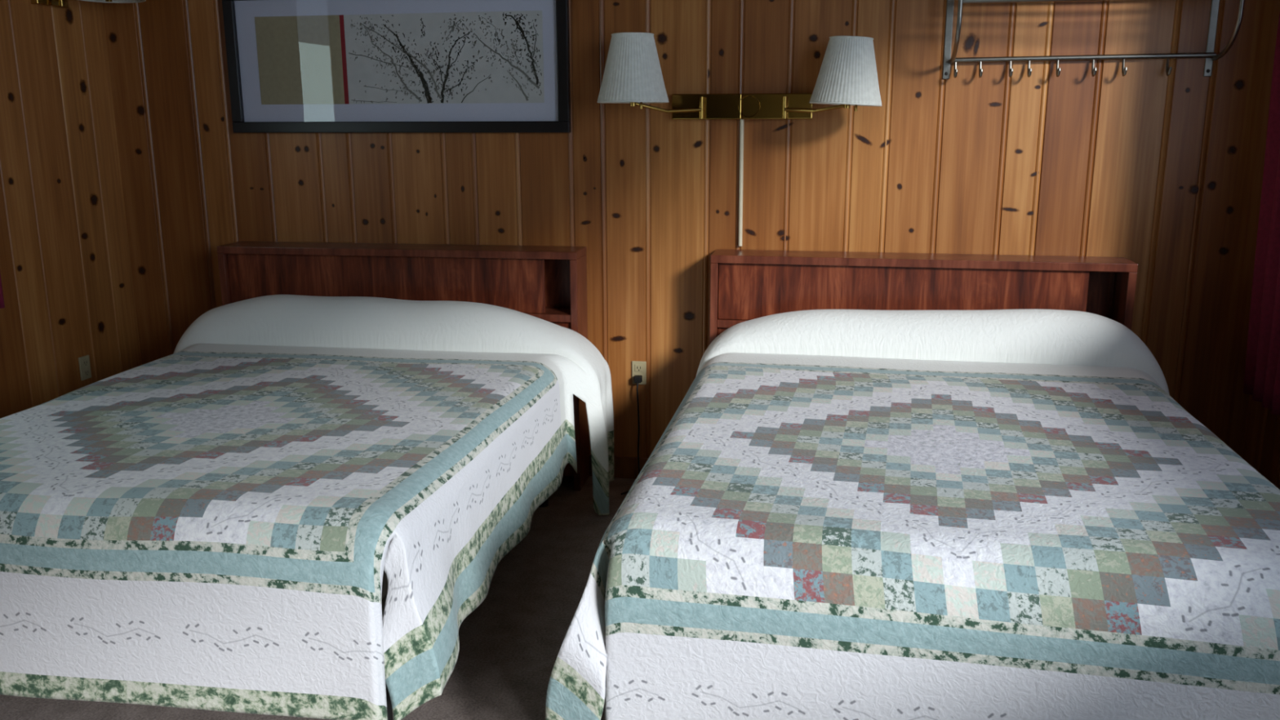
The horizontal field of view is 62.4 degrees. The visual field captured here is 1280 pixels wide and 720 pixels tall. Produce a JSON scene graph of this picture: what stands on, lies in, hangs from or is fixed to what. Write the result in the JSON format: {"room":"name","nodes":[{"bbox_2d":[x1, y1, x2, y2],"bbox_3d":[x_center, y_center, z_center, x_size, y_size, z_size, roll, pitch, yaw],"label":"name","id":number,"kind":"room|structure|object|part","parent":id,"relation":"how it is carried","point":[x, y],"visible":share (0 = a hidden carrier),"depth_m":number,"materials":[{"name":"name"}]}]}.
{"room":"hotel room","nodes":[
{"label":"hotel room","id":0,"kind":"room"},
{"bbox_2d":[0,0,142,418],"bbox_3d":[-2.808,-0.110,0.953,0.051,2.580,7.024,2,13,11],"label":"wall","id":1,"kind":"structure","parent":0,"point":[65,266],"depth_m":3.99,"materials":[{"name":"brown wood"}]},
{"bbox_2d":[78,355,91,380],"bbox_3d":[-2.184,0.031,4.157,0.009,0.092,0.056,2,13,11],"label":"wall outlet","id":2,"kind":"object","parent":1,"relation":"attached to","point":[84,362],"visible":1,"depth_m":4.15,"materials":[{"name":"beige plastic"}]},
{"bbox_2d":[82,358,88,367],"bbox_3d":[-2.181,0.011,4.152,0.002,0.028,0.032,2,13,11],"label":"socket","id":3,"kind":"object","parent":2,"relation":"attached to","point":[85,361],"depth_m":4.15,"materials":[{"name":"beige plastic"}]},
{"bbox_2d":[83,368,89,377],"bbox_3d":[-2.181,0.050,4.161,0.002,0.028,0.032,2,13,11],"label":"socket","id":4,"kind":"object","parent":2,"relation":"attached to","point":[86,371],"depth_m":4.16,"materials":[{"name":"beige plastic"}]},
{"bbox_2d":[31,0,146,8],"bbox_3d":[-2.014,-1.434,3.892,0.325,0.253,0.286,2,13,11],"label":"wall lamp","id":5,"kind":"object","parent":1,"relation":"attached to","point":[55,3],"visible":1,"depth_m":3.92,"materials":[{"name":"gold metal"}]},
{"bbox_3d":[-2.171,-1.361,3.874,0.029,0.120,0.160,2,13,11],"label":"plate","id":6,"kind":"part","parent":5,"relation":"part of","materials":[{"name":"gold metal"}]},
{"bbox_3d":[-2.130,-1.343,3.881,0.016,0.080,0.016,2,13,11],"label":"pivot post","id":7,"kind":"part","parent":5,"relation":"part of","materials":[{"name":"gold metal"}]},
{"bbox_3d":[-1.975,-1.450,3.899,0.248,0.220,0.248,2,13,11],"label":"lamp shade","id":8,"kind":"part","parent":5,"relation":"part of","materials":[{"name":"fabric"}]},
{"bbox_3d":[-2.361,-1.300,2.683,0.101,0.022,1.600,2,13,11],"label":"curtain rod","id":9,"kind":"object","parent":1,"relation":"attached to","visible":0},
{"bbox_2d":[0,273,4,308],"bbox_3d":[-2.230,-0.766,3.298,0.046,1.285,0.402,2,13,11],"label":"curtain","id":10,"kind":"object","parent":9,"relation":"hanging from","point":[2,299],"visible":1,"depth_m":3.60,"materials":[{"name":"red fabric"}]},
{"bbox_2d":[0,475,635,719],"bbox_3d":[-0.652,1.282,0.848,4.533,0.100,7.200,2,13,11],"label":"floor","id":11,"kind":"structure","parent":0,"point":[510,644],"depth_m":2.91,"materials":[{"name":"carpet"}]},
{"bbox_2d":[0,294,614,719],"bbox_3d":[-1.061,0.322,3.128,1.697,0.750,1.893,2,13,9],"label":"bedspread","id":12,"kind":"object","parent":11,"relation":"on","point":[211,523],"visible":1,"depth_m":2.40,"materials":[{"name":"fabric"}]},
{"bbox_2d":[217,240,589,490],"bbox_3d":[-0.912,0.013,4.135,1.410,0.917,0.182,2,13,9],"label":"headboard","id":13,"kind":"object","parent":11,"relation":"on","point":[548,283],"visible":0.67,"depth_m":3.99,"materials":[{"name":"brown wood"}]},
{"bbox_3d":[-1.596,0.005,4.242,0.026,0.888,0.182,2,13,9],"label":"panel","id":14,"kind":"part","parent":13,"relation":"part of","materials":[{"name":"brown wood"}]},
{"bbox_3d":[-0.973,-0.293,4.004,1.255,0.204,0.010,2,13,9],"label":"sliding door","id":15,"kind":"part","parent":13,"relation":"part of","materials":[{"name":"brown wood"}]},
{"bbox_2d":[524,306,570,322],"bbox_3d":[-0.914,-0.192,4.084,1.358,0.028,0.166,2,13,9],"label":"shelf","id":16,"kind":"object","parent":13,"relation":"attached to","point":[552,314],"depth_m":3.93,"materials":[{"name":"brown wood"}]},
{"bbox_3d":[-0.900,-0.001,4.218,1.358,0.868,0.011,2,13,9],"label":"panel","id":17,"kind":"part","parent":13,"relation":"part of","materials":[{"name":"brown wood"}]},
{"bbox_3d":[-0.922,0.131,4.097,1.358,0.604,0.014,2,13,9],"label":"panel","id":18,"kind":"part","parent":13,"relation":"part of","materials":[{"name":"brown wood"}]},
{"bbox_3d":[-0.229,0.048,4.035,0.026,0.888,0.182,2,13,9],"label":"panel","id":19,"kind":"part","parent":13,"relation":"part of","materials":[{"name":"brown wood"}]},
{"bbox_2d":[381,498,548,719],"bbox_3d":[-1.065,0.415,3.209,1.280,0.545,1.735,2,13,9],"label":"bed","id":20,"kind":"object","parent":11,"relation":"on","point":[384,582],"visible":0.02,"depth_m":2.38,"materials":[{"name":"metal"}]},
{"bbox_3d":[-1.066,0.249,3.171,1.280,0.205,1.735,2,13,9],"label":"mattress","id":21,"kind":"part","parent":20,"relation":"part of","materials":[{"name":"white fabric"}]},
{"bbox_3d":[-0.589,0.802,2.425,0.040,0.135,0.040,2,13,9],"label":"leg","id":22,"kind":"part","parent":20,"relation":"part of","materials":[{"name":"black rubber"}]},
{"bbox_3d":[-0.358,0.470,3.880,0.040,0.135,0.040,2,13,9],"label":"leg","id":23,"kind":"part","parent":20,"relation":"part of","materials":[{"name":"black rubber"}]},
{"bbox_2d":[545,309,1279,719],"bbox_3d":[0.783,0.383,2.791,1.612,0.770,1.953,2,13,11],"label":"bedspread","id":24,"kind":"object","parent":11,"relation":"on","point":[842,514],"visible":1,"depth_m":2.02,"materials":[{"name":"fabric"}]},
{"bbox_2d":[709,248,1137,344],"bbox_3d":[0.966,0.083,3.805,1.420,0.917,0.182,2,13,11],"label":"headboard","id":25,"kind":"object","parent":11,"relation":"on","point":[746,285],"visible":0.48,"depth_m":3.67,"materials":[{"name":"brown wood"}]},
{"bbox_3d":[0.282,0.069,3.937,0.026,0.888,0.182,2,13,11],"label":"panel","id":26,"kind":"part","parent":25,"relation":"part of","materials":[{"name":"brown wood"}]},
{"bbox_3d":[0.955,0.200,3.768,1.368,0.604,0.014,2,13,11],"label":"panel","id":27,"kind":"part","parent":25,"relation":"part of","materials":[{"name":"brown wood"}]},
{"bbox_2d":[716,319,748,328],"bbox_3d":[0.965,-0.122,3.755,1.368,0.028,0.166,2,13,11],"label":"shelf","id":28,"kind":"object","parent":25,"relation":"attached to","point":[721,323],"depth_m":3.80,"materials":[{"name":"brown wood"}]},
{"bbox_3d":[0.895,-0.224,3.678,1.247,0.204,0.010,2,13,11],"label":"sliding door","id":29,"kind":"part","parent":25,"relation":"part of","materials":[{"name":"brown wood"}]},
{"bbox_3d":[0.982,0.068,3.887,1.368,0.868,0.011,2,13,11],"label":"panel","id":30,"kind":"part","parent":25,"relation":"part of","materials":[{"name":"brown wood"}]},
{"bbox_3d":[1.651,0.124,3.680,0.026,0.888,0.182,2,13,11],"label":"panel","id":31,"kind":"part","parent":25,"relation":"part of","materials":[{"name":"brown wood"}]},
{"bbox_2d":[102,0,1279,457],"bbox_3d":[0.006,-0.795,3.925,4.357,2.580,0.051,2,13,11],"label":"wall","id":32,"kind":"structure","parent":0,"point":[1157,171],"depth_m":3.80,"materials":[{"name":"brown wood"}]},
{"bbox_2d":[222,0,571,133],"bbox_3d":[-0.930,-1.133,3.986,1.364,0.538,0.034,2,13,11],"label":"framed picture","id":33,"kind":"object","parent":32,"relation":"attached to","point":[295,66],"visible":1,"depth_m":3.99,"materials":[{"name":"black paint"}]},
{"bbox_3d":[-1.308,-1.151,4.058,0.350,0.327,0.001,2,13,11],"label":"tan panel","id":34,"kind":"part","parent":33,"relation":"part of","materials":[{"name":"beige paper"}]},
{"bbox_2d":[342,10,544,104],"bbox_3d":[-0.918,-1.136,3.986,1.144,0.327,0.001,2,13,11],"label":"print","id":35,"kind":"object","parent":33,"relation":"attached to","point":[390,57],"depth_m":3.95,"materials":[{"name":"grey paper"}]},
{"bbox_2d":[589,454,648,479],"bbox_3d":[0.004,0.428,4.173,4.301,0.085,0.020,2,13,11],"label":"baseboard","id":36,"kind":"structure","parent":32,"relation":"attached to","point":[624,467],"depth_m":4.17,"materials":[{"name":"brown wood"}]},
{"bbox_2d":[621,374,642,494],"bbox_3d":[-0.022,0.285,4.035,0.048,0.420,0.204,4,13,16],"label":"power cord","id":37,"kind":"object","parent":32,"relation":"attached to","point":[637,379],"visible":0.86,"depth_m":4.08,"materials":[{"name":"black rubber"}]},
{"bbox_2d":[631,360,646,384],"bbox_3d":[-0.004,0.050,4.089,0.056,0.092,0.009,2,13,11],"label":"wall outlet","id":38,"kind":"object","parent":32,"relation":"attached to","point":[638,367],"visible":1,"depth_m":4.08,"materials":[{"name":"beige plastic"}]},
{"bbox_2d":[635,364,643,371],"bbox_3d":[-0.004,0.031,4.082,0.032,0.028,0.002,2,13,11],"label":"socket","id":39,"kind":"object","parent":38,"relation":"attached to","point":[638,367],"depth_m":4.08,"materials":[{"name":"beige plastic"}]},
{"bbox_2d":[596,32,881,246],"bbox_3d":[0.337,-0.754,3.684,0.978,0.745,0.305,2,13,11],"label":"wall lamp","id":40,"kind":"object","parent":32,"relation":"attached to","point":[847,76],"visible":1,"depth_m":3.59,"materials":[{"name":"white fabric"}]},
{"bbox_2d":[630,102,635,106],"bbox_3d":[-0.025,-0.945,3.684,0.033,0.114,0.034,2,13,11],"label":"socket","id":41,"kind":"object","parent":40,"relation":"attached to","point":[632,104],"depth_m":3.69,"materials":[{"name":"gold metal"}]},
{"bbox_3d":[-0.025,-1.013,3.668,0.248,0.225,0.248,2,13,11],"label":"lamp shade","id":42,"kind":"part","parent":40,"relation":"part of","materials":[{"name":"fabric"}]},
{"bbox_3d":[0.098,-0.892,3.727,0.255,0.040,0.021,-4,13,-15],"label":"arm","id":43,"kind":"part","parent":40,"relation":"part of","materials":[{"name":"gold metal"}]},
{"bbox_3d":[0.220,-0.900,3.769,0.017,0.076,0.017,2,13,11],"label":"pivot post","id":44,"kind":"part","parent":40,"relation":"part of","materials":[{"name":"gold metal"}]},
{"bbox_3d":[0.241,-0.913,3.808,0.253,0.090,0.033,2,13,11],"label":"plate","id":45,"kind":"part","parent":40,"relation":"part of","materials":[{"name":"gold metal"}]},
{"bbox_3d":[0.369,-0.644,3.853,0.017,0.456,0.015,2,13,11],"label":"cord","id":46,"kind":"part","parent":40,"relation":"part of","materials":[{"name":"white plastic"}]},
{"bbox_3d":[0.489,-0.904,3.764,0.251,0.090,0.029,2,13,11],"label":"plate","id":47,"kind":"part","parent":40,"relation":"part of","materials":[{"name":"gold metal"}]},
{"bbox_3d":[0.509,-0.888,3.715,0.017,0.076,0.017,2,13,11],"label":"pivot post","id":48,"kind":"part","parent":40,"relation":"part of","materials":[{"name":"gold metal"}]},
{"bbox_3d":[0.601,-0.867,3.634,0.245,0.030,0.021,10,16,38],"label":"arm","id":49,"kind":"part","parent":40,"relation":"part of","materials":[{"name":"gold metal"}]},
{"bbox_3d":[0.698,-0.967,3.537,0.238,0.212,0.238,5,14,10],"label":"lamp shade","id":50,"kind":"part","parent":40,"relation":"part of","materials":[{"name":"fabric"}]},
{"bbox_2d":[844,104,850,108],"bbox_3d":[0.698,-0.905,3.551,0.033,0.114,0.034,2,13,11],"label":"socket","id":51,"kind":"object","parent":40,"relation":"attached to","point":[846,106],"depth_m":3.55,"materials":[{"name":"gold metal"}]},
{"bbox_2d":[942,0,1244,79],"bbox_3d":[1.452,-1.175,3.417,0.870,0.500,0.215,2,13,11],"label":"coat rack","id":52,"kind":"object","parent":32,"relation":"attached to","point":[1210,55],"visible":1,"depth_m":3.50,"materials":[{"name":"metal"}]},
{"bbox_3d":[1.480,-1.015,3.546,0.835,0.023,0.017,2,13,11],"label":"hook rail","id":53,"kind":"part","parent":52,"relation":"part of","materials":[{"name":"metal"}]},
{"bbox_2d":[1241,394,1279,489],"bbox_3d":[1.496,0.061,0.148,0.051,2.580,7.024,2,13,11],"label":"wall","id":54,"kind":"structure","parent":0,"point":[1261,442],"depth_m":3.56,"materials":[{"name":"brown wood"}]},
{"bbox_3d":[1.442,-1.094,0.020,0.101,0.022,6.640,2,13,11],"label":"curtain rod","id":55,"kind":"object","parent":54,"relation":"attached to","visible":0},
{"bbox_2d":[1242,12,1279,415],"bbox_3d":[2.002,-0.818,3.215,0.056,1.930,0.495,2,13,11],"label":"curtain","id":56,"kind":"object","parent":55,"relation":"hanging from","point":[1262,366],"visible":1,"depth_m":3.36,"materials":[{"name":"red fabric"}]}
]}

